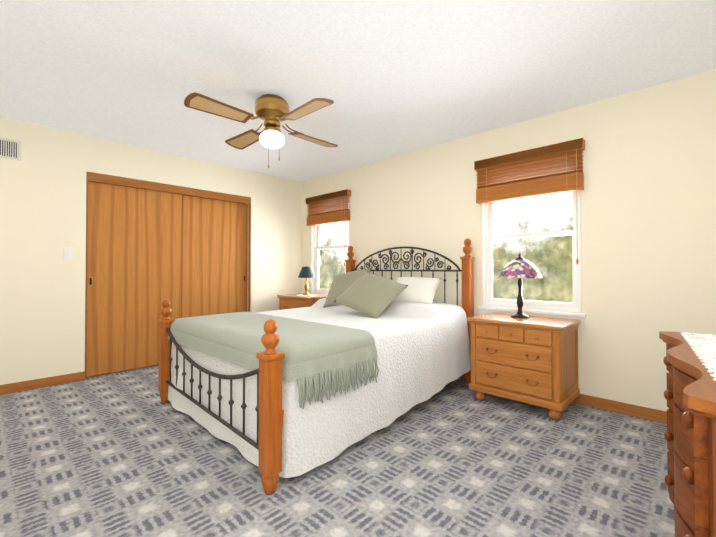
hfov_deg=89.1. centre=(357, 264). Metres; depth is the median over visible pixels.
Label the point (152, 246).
closet doors
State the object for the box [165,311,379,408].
throw blanket
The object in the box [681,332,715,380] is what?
lace doily
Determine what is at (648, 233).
wall
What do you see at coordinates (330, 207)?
window blind
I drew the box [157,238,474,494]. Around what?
bed
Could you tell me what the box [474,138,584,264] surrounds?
window blind
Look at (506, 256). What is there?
backdrop
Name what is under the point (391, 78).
ceiling
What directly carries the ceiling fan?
hanging from the ceiling
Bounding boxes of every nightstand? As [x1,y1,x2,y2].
[277,293,326,309]
[467,312,580,419]
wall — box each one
[0,117,300,384]
[301,69,715,410]
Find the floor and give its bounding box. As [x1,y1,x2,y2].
[0,365,674,536]
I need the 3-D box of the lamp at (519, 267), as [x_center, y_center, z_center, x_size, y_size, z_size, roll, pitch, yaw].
[1.385,0.171,3.107,0.344,0.549,0.346,-1,-1,44]
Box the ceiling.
[0,0,715,181]
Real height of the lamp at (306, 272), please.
0.420 m
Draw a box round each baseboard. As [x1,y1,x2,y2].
[0,371,84,394]
[460,375,666,423]
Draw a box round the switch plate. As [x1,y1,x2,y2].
[63,247,72,258]
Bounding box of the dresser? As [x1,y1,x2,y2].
[659,331,715,536]
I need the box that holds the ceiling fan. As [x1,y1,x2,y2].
[184,92,337,167]
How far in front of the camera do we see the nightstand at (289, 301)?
4.89 m
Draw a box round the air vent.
[0,138,20,160]
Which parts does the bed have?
bed footboard, bed headboard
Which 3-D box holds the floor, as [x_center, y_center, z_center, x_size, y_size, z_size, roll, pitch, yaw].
[-0.558,1.181,2.285,5.320,0.100,4.620,-1,-1,44]
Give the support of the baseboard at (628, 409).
attached to the wall at (648, 233)
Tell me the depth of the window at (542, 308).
3.28 m
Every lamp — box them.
[297,265,316,295]
[498,253,541,317]
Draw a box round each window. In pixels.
[311,198,348,294]
[478,162,585,322]
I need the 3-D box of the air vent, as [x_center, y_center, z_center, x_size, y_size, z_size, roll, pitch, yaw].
[-3.185,-1.036,3.172,0.019,0.175,0.360,-1,-1,44]
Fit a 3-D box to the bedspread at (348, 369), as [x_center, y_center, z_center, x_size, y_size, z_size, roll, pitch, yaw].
[-0.257,0.733,3.277,1.888,0.751,2.295,-1,-1,44]
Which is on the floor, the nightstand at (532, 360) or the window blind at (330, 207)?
the nightstand at (532, 360)
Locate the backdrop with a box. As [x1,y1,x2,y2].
[319,167,572,302]
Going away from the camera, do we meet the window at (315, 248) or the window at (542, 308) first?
the window at (542, 308)
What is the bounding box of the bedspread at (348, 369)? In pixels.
[167,295,471,477]
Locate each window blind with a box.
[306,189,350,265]
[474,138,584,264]
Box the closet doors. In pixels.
[85,172,250,377]
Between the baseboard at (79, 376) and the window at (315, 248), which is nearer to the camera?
the baseboard at (79, 376)
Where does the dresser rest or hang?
on the floor
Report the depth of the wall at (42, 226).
3.54 m
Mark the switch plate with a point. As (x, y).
(68, 252)

